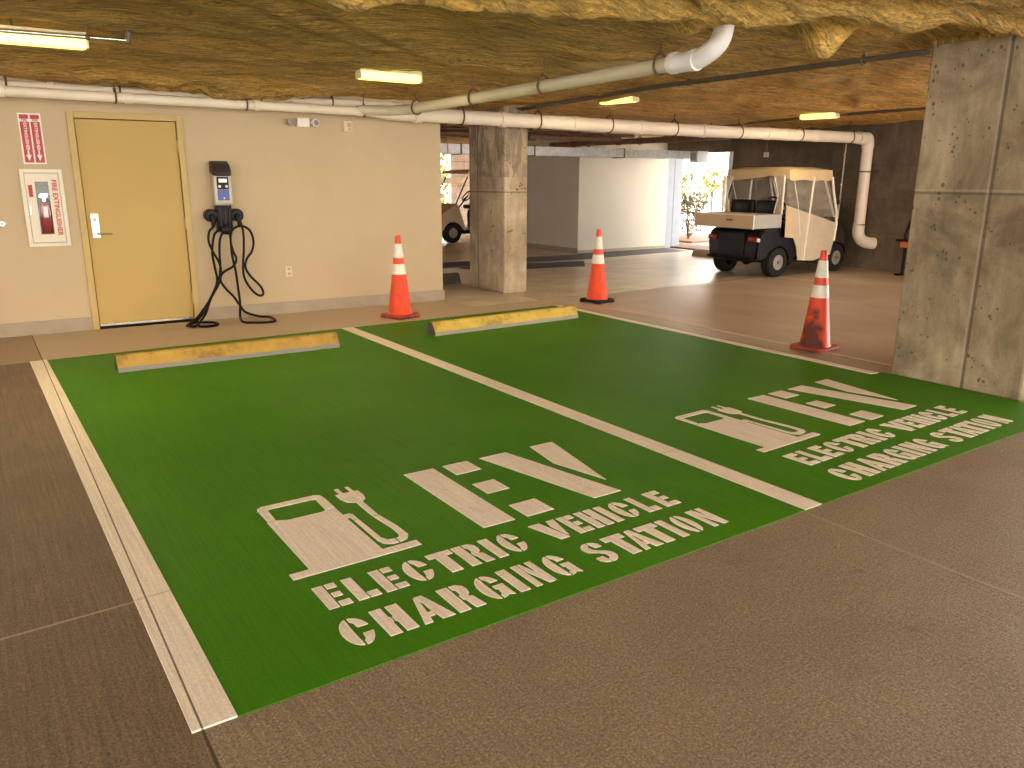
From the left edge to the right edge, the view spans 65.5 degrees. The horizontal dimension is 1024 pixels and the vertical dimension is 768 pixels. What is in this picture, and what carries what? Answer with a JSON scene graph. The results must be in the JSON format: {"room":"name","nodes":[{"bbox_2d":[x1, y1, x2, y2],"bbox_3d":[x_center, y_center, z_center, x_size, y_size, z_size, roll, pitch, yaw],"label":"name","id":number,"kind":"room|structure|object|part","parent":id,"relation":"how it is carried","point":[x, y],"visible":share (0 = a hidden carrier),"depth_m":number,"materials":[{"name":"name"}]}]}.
{"room":"parking garage","nodes":[
{"label":"parking garage","id":0,"kind":"room"},
{"bbox_2d":[0,76,442,323],"bbox_3d":[-5.397,-1.562,7.069,10.592,2.420,0.220,-9,17,-31],"label":"wall","id":1,"kind":"structure","parent":0,"point":[328,203],"depth_m":8.69,"materials":[{"name":"beige paint"}]},
{"bbox_2d":[0,221,5,226],"bbox_3d":[-4.724,-1.484,7.376,0.060,0.059,0.030,-9,17,-31],"label":"switch","id":2,"kind":"object","parent":1,"relation":"attached to","point":[2,223],"visible":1,"depth_m":7.38,"materials":[{"name":"plastic"}]},
{"bbox_2d":[17,113,46,163],"bbox_3d":[-4.443,-2.270,7.365,0.184,0.450,0.010,-9,17,-31],"label":"fire extinguisher sign","id":3,"kind":"object","parent":1,"relation":"attached to","point":[30,127],"visible":1,"depth_m":7.36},
{"bbox_2d":[18,169,71,246],"bbox_3d":[-4.413,-1.663,7.527,0.350,0.715,0.040,-9,17,-31],"label":"fire extinguisher cabinet","id":4,"kind":"object","parent":1,"relation":"attached to","point":[42,186],"visible":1,"depth_m":7.51,"materials":[{"name":"white metal"}]},
{"bbox_3d":[-4.415,-1.661,7.517,0.110,0.485,0.003,-9,17,-31],"label":"glass pane","id":5,"kind":"part","parent":4,"relation":"part of","materials":[{"name":"clear glass"}]},
{"bbox_3d":[-4.409,-1.662,7.521,0.272,0.635,0.010,-9,17,-31],"label":"cabinet door","id":6,"kind":"part","parent":4,"relation":"part of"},
{"bbox_2d":[0,317,93,337],"bbox_3d":[-7.006,-0.170,6.239,6.650,0.130,0.014,-9,17,-31],"label":"baseboard","id":7,"kind":"structure","parent":1,"relation":"attached to","point":[74,324],"depth_m":7.75,"materials":[{"name":"beige paint"}]},
{"bbox_2d":[65,111,199,329],"bbox_3d":[-3.768,-1.624,8.002,1.030,2.085,0.169,-9,17,-31],"label":"door","id":8,"kind":"structure","parent":1,"relation":"in","point":[136,228],"depth_m":7.98,"materials":[{"name":"paint"}]},
{"bbox_3d":[-4.083,-1.550,7.800,0.070,0.240,0.018,-9,17,-31],"label":"lock plate","id":9,"kind":"part","parent":8,"relation":"part of","materials":[{"name":"metal"}]},
{"bbox_3d":[-4.005,-1.477,7.821,0.158,0.025,0.063,-9,17,-31],"label":"lever handle","id":10,"kind":"part","parent":8,"relation":"part of","materials":[{"name":"metal"}]},
{"bbox_2d":[186,161,276,327],"bbox_3d":[-2.976,-1.446,8.200,0.900,1.652,0.569,-9,17,-31],"label":"charger","id":11,"kind":"object","parent":1,"relation":"attached to","point":[222,214],"visible":1,"depth_m":8.30,"materials":[{"name":"silver metal"}]},
{"bbox_3d":[-2.980,-2.069,8.196,0.116,0.125,0.013,-9,17,-31],"label":"display panel","id":12,"kind":"part","parent":11,"relation":"part of","materials":[{"name":"black plastic"}]},
{"bbox_3d":[-2.981,-1.954,8.227,0.116,0.107,0.011,-9,17,-31],"label":"label panel","id":13,"kind":"part","parent":11,"relation":"part of","materials":[{"name":"blue plastic"}]},
{"bbox_2d":[221,225,231,234],"bbox_3d":[-3.007,-1.622,8.353,0.110,0.110,0.130,-9,17,-31],"label":"outlet","id":14,"kind":"object","parent":11,"relation":"attached to","point":[225,229],"depth_m":8.30,"materials":[{"name":"black plastic"}]},
{"bbox_2d":[285,266,291,276],"bbox_3d":[-2.495,-1.262,8.904,0.072,0.116,0.010,-9,17,-31],"label":"power outlet","id":15,"kind":"object","parent":1,"relation":"attached to","point":[288,268],"visible":1,"depth_m":8.90,"materials":[{"name":"beige plastic"}]},
{"bbox_2d":[287,117,319,126],"bbox_3d":[-2.255,-2.825,8.590,0.344,0.095,0.109,-9,17,-31],"label":"emergency light","id":16,"kind":"object","parent":1,"relation":"attached to","point":[299,122],"visible":1,"depth_m":8.57,"materials":[{"name":"white plastic"}]},
{"bbox_2d":[200,289,444,320],"bbox_3d":[-2.111,-0.943,9.294,2.933,0.130,0.215,-10,18,-33],"label":"baseboard","id":17,"kind":"structure","parent":1,"relation":"attached to","point":[214,313],"depth_m":9.13,"materials":[{"name":"beige paint"}]},
{"bbox_2d":[343,121,352,131],"bbox_3d":[-1.835,-2.879,8.896,0.100,0.110,0.036,-9,17,-31],"label":"plate","id":18,"kind":"object","parent":1,"relation":"attached to","point":[347,125],"visible":1,"depth_m":8.88,"materials":[{"name":"beige plastic"}]},
{"bbox_2d":[441,177,469,183],"bbox_3d":[-2.616,-7.113,25.563,13.000,1.320,0.800,-10,18,-33],"label":"trim","id":19,"kind":"structure","parent":0,"point":[449,180],"depth_m":26.43,"materials":[{"name":"beige paint"}]},
{"bbox_2d":[448,154,469,221],"bbox_3d":[-5.958,-6.175,24.444,20.000,2.600,0.200,-10,18,-33],"label":"wall","id":20,"kind":"structure","parent":0,"point":[455,162],"depth_m":27.08,"materials":[{"name":"beige paint"}]},
{"bbox_2d":[469,105,527,292],"bbox_3d":[-0.188,-2.526,10.704,0.370,2.500,0.875,-10,18,-33],"label":"concrete column","id":21,"kind":"structure","parent":0,"point":[497,155],"depth_m":10.52,"materials":[{"name":"grey concrete"}]},
{"bbox_2d":[0,222,1023,767],"bbox_3d":[-1.006,-1.201,10.958,28.000,0.200,33.000,-10,18,-33],"label":"floor","id":22,"kind":"structure","parent":0,"point":[881,625],"depth_m":2.69,"materials":[{"name":"concrete"}]},
{"bbox_2d":[30,360,237,733],"bbox_3d":[-2.389,0.384,4.433,0.125,0.006,5.490,-10,18,-33],"label":"painted line","id":23,"kind":"object","parent":22,"relation":"on","point":[203,701],"visible":1,"depth_m":2.99,"materials":[{"name":"beige paint"}]},
{"bbox_2d":[380,235,419,319],"bbox_3d":[-1.231,-1.171,8.676,0.336,0.889,0.336,11,18,37],"label":"traffic cone","id":24,"kind":"object","parent":22,"relation":"on","point":[400,308],"visible":1,"depth_m":8.63,"materials":[{"name":"orange plastic"}]},
{"bbox_2d":[443,272,460,284],"bbox_3d":[-1.541,-1.428,11.121,1.824,0.153,0.172,-10,18,-33],"label":"wheel stop","id":25,"kind":"object","parent":22,"relation":"on","point":[448,278],"visible":0.16,"depth_m":11.49,"materials":[{"name":"grey concrete"}]},
{"bbox_2d":[441,169,469,242],"bbox_3d":[-1.034,-4.331,19.267,2.470,1.684,1.244,-10,18,-33],"label":"golf cart","id":26,"kind":"object","parent":22,"relation":"on","point":[453,226],"visible":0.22,"depth_m":18.54,"materials":[{"name":"beige plastic"}]},
{"bbox_3d":[-1.179,-4.472,18.488,0.389,0.675,0.032,-11,18,-36],"label":"post","id":27,"kind":"part","parent":26,"relation":"part of","materials":[{"name":"plastic"}]},
{"bbox_3d":[-0.743,-4.333,19.473,0.480,0.100,1.000,-10,18,-33],"label":"seat","id":28,"kind":"part","parent":26,"relation":"part of","materials":[{"name":"black leather"}]},
{"bbox_2d":[461,261,584,268],"bbox_3d":[0.311,-2.063,13.879,2.506,0.010,0.769,-6,16,-23],"label":"floor mat","id":29,"kind":"object","parent":22,"relation":"on","point":[571,263],"visible":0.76,"depth_m":14.03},
{"bbox_2d":[47,306,1023,716],"bbox_3d":[-0.080,-0.004,5.968,5.475,0.003,5.490,-10,18,-33],"label":"paint","id":30,"kind":"object","parent":22,"relation":"on","point":[192,453],"visible":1,"depth_m":4.44,"materials":[{"name":"green paint"}]},
{"bbox_2d":[114,332,339,372],"bbox_3d":[-2.366,-0.289,6.768,1.824,0.128,0.172,-9,17,-32],"label":"wheel stop","id":31,"kind":"object","parent":30,"relation":"on","point":[128,362],"visible":1,"depth_m":6.66,"materials":[{"name":"paint"}]},
{"bbox_2d":[257,442,728,644],"bbox_3d":[-0.143,0.603,3.624,1.820,0.002,1.343,-10,18,-33],"label":"painted marking","id":32,"kind":"object","parent":30,"relation":"on","point":[326,540],"visible":1,"depth_m":3.45,"materials":[{"name":"paint"}]},
{"bbox_2d":[427,305,577,335],"bbox_3d":[-0.057,-0.674,8.285,1.824,0.128,0.172,-10,18,-35],"label":"wheel stop","id":33,"kind":"object","parent":30,"relation":"on","point":[478,323],"visible":1,"depth_m":8.17,"materials":[{"name":"paint"}]},
{"bbox_2d":[341,327,821,509],"bbox_3d":[-0.132,0.002,5.933,0.125,0.003,5.490,-10,18,-33],"label":"painted line","id":34,"kind":"object","parent":30,"relation":"on","point":[789,497],"visible":1,"depth_m":4.80,"materials":[{"name":"beige paint"}]},
{"bbox_2d":[675,379,1012,479],"bbox_3d":[2.088,0.231,5.092,1.820,0.002,1.343,-10,18,-35],"label":"painted marking","id":35,"kind":"object","parent":30,"relation":"on","point":[769,439],"visible":1,"depth_m":4.95,"materials":[{"name":"paint"}]},
{"bbox_2d":[442,248,688,267],"bbox_3d":[0.503,-2.369,15.068,7.520,0.006,0.900,-10,18,-33],"label":"floor strip","id":36,"kind":"object","parent":22,"relation":"on","point":[657,250],"visible":0.61,"depth_m":15.53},
{"bbox_2d":[579,229,614,303],"bbox_3d":[1.062,-1.460,9.824,0.336,0.889,0.336,-13,20,-41],"label":"traffic cone","id":37,"kind":"object","parent":22,"relation":"on","point":[597,288],"visible":1,"depth_m":9.78,"materials":[{"name":"orange plastic"}]},
{"bbox_2d":[554,305,878,373],"bbox_3d":[1.717,-0.516,7.960,0.095,0.006,4.130,-10,18,-33],"label":"painted line","id":38,"kind":"object","parent":22,"relation":"on","point":[577,309],"visible":1,"depth_m":7.42,"materials":[{"name":"beige paint"}]},
{"bbox_2d":[692,249,759,262],"bbox_3d":[4.158,-2.432,15.136,0.172,0.123,1.824,-10,18,-33],"label":"wheel stop","id":39,"kind":"object","parent":22,"relation":"on","point":[700,253],"visible":0.3,"depth_m":15.64,"materials":[{"name":"grey concrete"}]},
{"bbox_2d":[606,307,891,365],"bbox_3d":[2.299,-0.475,7.820,0.040,0.003,4.150,-10,18,-33],"label":"painted line","id":40,"kind":"object","parent":22,"relation":"on","point":[606,307],"visible":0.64,"depth_m":7.88,"materials":[{"name":"paint"}]},
{"bbox_2d":[694,167,844,276],"bbox_3d":[4.361,-2.682,13.014,2.637,1.684,1.309,-10,18,-33],"label":"golf cart","id":41,"kind":"object","parent":22,"relation":"on","point":[783,231],"visible":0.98,"depth_m":12.55,"materials":[{"name":"beige plastic"}]},
{"bbox_2d":[708,233,717,238],"bbox_3d":[3.245,-2.386,12.824,0.063,0.090,0.205,-10,18,-33],"label":"tail light","id":42,"kind":"object","parent":41,"relation":"attached to","point":[711,235],"depth_m":12.80,"materials":[{"name":"red plastic"}]},
{"bbox_3d":[3.553,-2.961,13.031,0.109,0.804,0.037,-5,16,-20],"label":"post","id":43,"kind":"part","parent":41,"relation":"part of","materials":[{"name":"plastic"}]},
{"bbox_3d":[3.454,-2.211,12.514,0.036,0.350,0.480,-10,18,-33],"label":"access panel","id":44,"kind":"part","parent":41,"relation":"part of","materials":[{"name":"black plastic"}]},
{"bbox_3d":[3.739,-2.850,12.867,0.100,0.270,0.470,-10,18,-33],"label":"seat","id":45,"kind":"part","parent":41,"relation":"part of","materials":[{"name":"black leather"}]},
{"bbox_2d":[748,236,759,241],"bbox_3d":[3.700,-2.217,12.182,0.063,0.090,0.205,-10,18,-33],"label":"tail light","id":46,"kind":"object","parent":41,"relation":"attached to","point":[750,238],"depth_m":12.15,"materials":[{"name":"red plastic"}]},
{"bbox_3d":[4.028,-2.743,12.461,0.100,0.270,0.470,-10,18,-33],"label":"seat","id":47,"kind":"part","parent":41,"relation":"part of","materials":[{"name":"black leather"}]},
{"bbox_3d":[3.875,-2.458,12.038,0.615,0.200,0.020,-10,18,-33],"label":"panel","id":48,"kind":"part","parent":41,"relation":"part of","materials":[{"name":"beige plastic"}]},
{"bbox_3d":[4.561,-3.196,13.678,0.389,0.675,0.032,-11,18,-36],"label":"post","id":49,"kind":"part","parent":41,"relation":"part of","materials":[{"name":"metal"}]},
{"bbox_3d":[4.122,-2.599,12.885,0.480,0.100,1.000,-10,18,-33],"label":"seat","id":50,"kind":"part","parent":41,"relation":"part of","materials":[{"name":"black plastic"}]},
{"bbox_2d":[785,208,834,260],"bbox_3d":[4.722,-2.392,12.613,1.314,0.879,0.016,-10,18,-33],"label":"curtain","id":51,"kind":"object","parent":41,"relation":"hanging from","point":[806,234],"depth_m":12.57,"materials":[{"name":"fabric"}]},
{"bbox_3d":[5.138,-2.982,12.865,0.389,0.675,0.032,-8,17,-30],"label":"post","id":52,"kind":"part","parent":41,"relation":"part of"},
{"bbox_2d":[790,250,838,353],"bbox_3d":[2.747,-0.747,7.113,0.336,0.889,0.336,-12,19,-39],"label":"traffic cone","id":53,"kind":"object","parent":22,"relation":"on","point":[815,337],"visible":1,"depth_m":7.07,"materials":[{"name":"orange plastic"}]},
{"bbox_2d":[894,219,910,275],"bbox_3d":[6.313,-2.189,12.647,0.300,0.924,0.390,-10,18,-33],"label":"stand","id":54,"kind":"object","parent":22,"relation":"on","point":[904,242],"visible":0.48,"depth_m":12.67,"materials":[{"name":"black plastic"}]},
{"bbox_2d":[900,242,907,247],"bbox_3d":[6.322,-2.208,12.629,0.200,0.090,0.240,-10,18,-33],"label":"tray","id":55,"kind":"object","parent":54,"relation":"on","point":[903,244],"depth_m":12.61,"materials":[{"name":"orange plastic"}]},
{"bbox_3d":[6.304,-2.202,12.657,0.048,0.904,0.187,-10,18,-33],"label":"post","id":56,"kind":"part","parent":54,"relation":"part of","materials":[{"name":"black plastic"}]},
{"bbox_2d":[0,0,1023,143],"bbox_3d":[-2.810,-3.442,9.090,19.600,0.637,29.000,-10,18,-33],"label":"ceiling","id":57,"kind":"structure","parent":0,"point":[277,50],"depth_m":5.86,"materials":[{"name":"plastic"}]},
{"bbox_2d":[0,18,88,49],"bbox_3d":[-3.272,-2.172,4.834,1.232,0.165,0.110,-10,18,-33],"label":"ceiling lamp","id":58,"kind":"object","parent":57,"relation":"attached to","point":[5,38],"visible":0.7,"depth_m":5.01,"materials":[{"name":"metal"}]},
{"bbox_2d":[0,33,86,49],"bbox_3d":[-3.272,-2.127,4.846,1.210,0.070,0.100,-10,18,-33],"label":"diffuser","id":59,"kind":"object","parent":58,"relation":"attached to","point":[5,38],"depth_m":5.02,"materials":[{"name":"white plastic"}]},
{"bbox_2d":[0,27,131,43],"bbox_3d":[-3.045,-2.204,4.855,1.330,0.142,0.052,-8,17,-29],"label":"conduit","id":60,"kind":"object","parent":57,"relation":"attached to","point":[127,39],"visible":0.94,"depth_m":5.02,"materials":[{"name":"metal"}]},
{"bbox_2d":[0,76,402,106],"bbox_3d":[-4.027,-2.786,7.386,6.550,0.178,0.096,-9,17,-31],"label":"pipe","id":61,"kind":"object","parent":57,"relation":"attached to","point":[321,101],"visible":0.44,"depth_m":7.71,"materials":[{"name":"white plastic"}]},
{"bbox_2d":[355,69,422,83],"bbox_3d":[-1.091,-2.777,7.074,0.612,0.165,0.110,-10,18,-34],"label":"ceiling lamp","id":62,"kind":"object","parent":57,"relation":"attached to","point":[413,77],"visible":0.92,"depth_m":7.04,"materials":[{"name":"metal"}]},
{"bbox_2d":[0,84,878,248],"bbox_3d":[-0.318,-2.359,9.562,14.922,2.050,0.616,-9,17,-31],"label":"drain pipe","id":63,"kind":"object","parent":57,"relation":"hanging from","point":[503,119],"visible":0.96,"depth_m":9.84,"materials":[{"name":"white plastic"}]},
{"bbox_2d":[440,126,634,141],"bbox_3d":[0.092,-4.199,13.266,5.212,0.268,0.415,-8,17,-30],"label":"pipe","id":64,"kind":"object","parent":57,"relation":"hanging from","point":[533,135],"visible":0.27,"depth_m":13.62,"materials":[{"name":"metal"}]},
{"bbox_2d":[358,24,733,115],"bbox_3d":[0.002,-2.669,6.930,0.454,0.433,4.710,-12,19,-39],"label":"pipe","id":65,"kind":"object","parent":57,"relation":"hanging from","point":[695,59],"visible":0.91,"depth_m":6.13,"materials":[{"name":"plastic"}]},
{"bbox_2d":[440,123,689,158],"bbox_3d":[0.808,-4.365,14.358,6.994,0.512,0.330,-10,18,-33],"label":"air duct","id":66,"kind":"object","parent":57,"relation":"hanging from","point":[457,148],"visible":0.59,"depth_m":14.63,"materials":[{"name":"metal"}]},
{"bbox_2d":[599,96,638,104],"bbox_3d":[1.243,-3.349,9.255,0.110,0.165,0.532,-12,19,-39],"label":"ceiling lamp","id":67,"kind":"object","parent":57,"relation":"attached to","point":[632,99],"visible":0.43,"depth_m":9.16,"materials":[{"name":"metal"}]},
{"bbox_2d":[549,123,732,146],"bbox_3d":[2.035,-4.410,14.218,0.260,0.284,5.118,-8,17,-29],"label":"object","id":68,"kind":"object","parent":57,"relation":"hanging from","point":[665,139],"visible":0.73,"depth_m":13.92,"materials":[{"name":"metal"}]},
{"bbox_2d":[690,141,707,162],"bbox_3d":[3.755,-4.747,15.934,0.325,0.600,0.200,-10,18,-33],"label":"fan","id":69,"kind":"object","parent":57,"relation":"hanging from","point":[699,156],"visible":0.95,"depth_m":15.90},
{"bbox_2d":[690,153,695,159],"bbox_3d":[3.623,-4.537,15.896,0.007,0.130,0.140,-10,18,-33],"label":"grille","id":70,"kind":"object","parent":69,"relation":"attached to","point":[692,155],"depth_m":15.90,"materials":[{"name":"grey metal"}]},
{"bbox_3d":[3.756,-4.564,15.983,0.320,0.220,0.200,-10,18,-33],"label":"casing","id":71,"kind":"part","parent":69,"relation":"part of","materials":[{"name":"white metal"}]},
{"bbox_2d":[518,49,930,110],"bbox_3d":[0.629,-3.315,9.241,0.258,0.179,8.727,-8,17,-30],"label":"pipe","id":72,"kind":"object","parent":57,"relation":"attached to","point":[863,60],"visible":0.77,"depth_m":6.93,"materials":[{"name":"grey metal"}]},
{"bbox_2d":[799,112,839,119],"bbox_3d":[4.372,-3.856,11.315,0.110,0.165,0.562,-12,19,-39],"label":"ceiling lamp","id":73,"kind":"object","parent":57,"relation":"attached to","point":[815,115],"visible":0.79,"depth_m":11.28,"materials":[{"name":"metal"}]},
{"bbox_2d":[722,107,924,125],"bbox_3d":[4.561,-3.816,11.232,0.429,0.119,9.246,-8,17,-28],"label":"pipe","id":74,"kind":"object","parent":57,"relation":"hanging from","point":[917,108],"visible":0.27,"depth_m":10.93,"materials":[{"name":"grey metal"}]},
{"bbox_2d":[527,131,668,249],"bbox_3d":[1.349,-4.408,17.966,2.460,2.500,3.540,-10,18,-33],"label":"wall","id":75,"kind":"structure","parent":0,"point":[569,199],"depth_m":16.60,"materials":[{"name":"white paint"}]},
{"bbox_2d":[527,243,664,253],"bbox_3d":[1.338,-3.243,18.255,2.465,0.100,3.555,-10,18,-33],"label":"baseboard","id":76,"kind":"structure","parent":75,"relation":"attached to","point":[530,245],"depth_m":16.84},
{"bbox_2d":[667,120,923,272],"bbox_3d":[5.781,-3.381,13.893,0.220,2.600,8.520,-10,18,-33],"label":"wall","id":77,"kind":"structure","parent":0,"point":[896,150],"depth_m":13.55,"materials":[{"name":"concrete"}]},
{"bbox_2d":[665,159,683,247],"bbox_3d":[3.518,-4.016,17.447,0.440,2.020,0.105,-10,18,-33],"label":"trim","id":78,"kind":"structure","parent":77,"relation":"attached to","point":[675,171],"depth_m":17.42,"materials":[{"name":"white paint"}]},
{"bbox_2d":[728,152,733,203],"bbox_3d":[4.395,-3.603,15.914,0.270,2.000,0.085,-10,18,-33],"label":"trim","id":79,"kind":"structure","parent":77,"relation":"attached to","point":[730,163],"depth_m":15.63,"materials":[{"name":"white metal"}]},
{"bbox_2d":[763,140,768,156],"bbox_3d":[4.770,-4.475,14.882,0.060,0.450,0.080,-10,18,-33],"label":"junction box","id":80,"kind":"object","parent":77,"relation":"attached to","point":[766,154],"visible":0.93,"depth_m":14.89,"materials":[{"name":"beige plastic"}]},
{"bbox_2d":[838,144,846,217],"bbox_3d":[5.699,-3.280,13.799,0.046,1.850,0.044,-10,18,-33],"label":"conduit","id":81,"kind":"object","parent":77,"relation":"attached to","point":[844,154],"visible":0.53,"depth_m":13.71,"materials":[{"name":"brown plastic"}]},
{"bbox_2d":[891,31,1023,400],"bbox_3d":[3.728,-1.313,5.904,1.130,2.600,0.980,-10,18,-33],"label":"concrete column","id":82,"kind":"structure","parent":0,"point":[960,325],"depth_m":5.65,"materials":[{"name":"concrete"}]},
{"label":"outside","id":83,"kind":"structure","parent":0,"visible":0},
{"bbox_2d":[441,192,723,227],"bbox_3d":[-3.834,-2.211,14.957,130.000,0.220,115.000,-10,18,-33],"label":"ground","id":84,"kind":"structure","parent":83,"point":[716,207],"depth_m":39.88,"materials":[{"name":"beige concrete"}]},
{"bbox_2d":[441,154,448,202],"bbox_3d":[-3.300,-8.076,31.982,4.257,2.508,3.301,-10,18,-33],"label":"leafy tree","id":85,"kind":"object","parent":84,"relation":"on","point":[443,168],"visible":0.06,"depth_m":31.93,"materials":[{"name":"green plant"}]},
{"bbox_2d":[670,234,708,250],"bbox_3d":[4.678,-3.257,18.522,2.960,0.080,7.500,-10,18,-33],"label":"mulch bed","id":86,"kind":"object","parent":84,"relation":"on","point":[683,239],"visible":0.25,"depth_m":18.85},
{"bbox_2d":[680,192,708,238],"bbox_3d":[4.334,-4.117,19.513,0.958,1.190,0.886,-10,18,-33],"label":"shrub","id":87,"kind":"object","parent":86,"relation":"on","point":[690,202],"visible":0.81,"depth_m":19.41,"materials":[{"name":"green plant"}]},
{"bbox_3d":[4.307,-4.022,19.312,0.315,1.107,0.322,-10,18,-33],"label":"stem","id":88,"kind":"part","parent":87,"relation":"part of","materials":[{"name":"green plant"}]},
{"bbox_2d":[682,168,726,211],"bbox_3d":[9.733,-6.937,29.114,10.673,1.853,1.370,4,15,16],"label":"tree","id":89,"kind":"object","parent":84,"relation":"on","point":[706,182],"visible":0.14,"depth_m":29.62,"materials":[{"name":"green plant"}]},
{"bbox_3d":[7.478,-6.738,29.809,0.069,1.100,0.080,-10,18,-33],"label":"stem","id":90,"kind":"part","parent":89,"relation":"part of","materials":[{"name":"green plant"}]},
{"bbox_2d":[682,152,728,202],"bbox_3d":[16.189,-15.812,52.529,10.600,7.300,18.600,-10,18,-33],"label":"building","id":91,"kind":"structure","parent":84,"relation":"on","point":[717,162],"depth_m":49.92,"materials":[{"name":"paint"}]}
]}

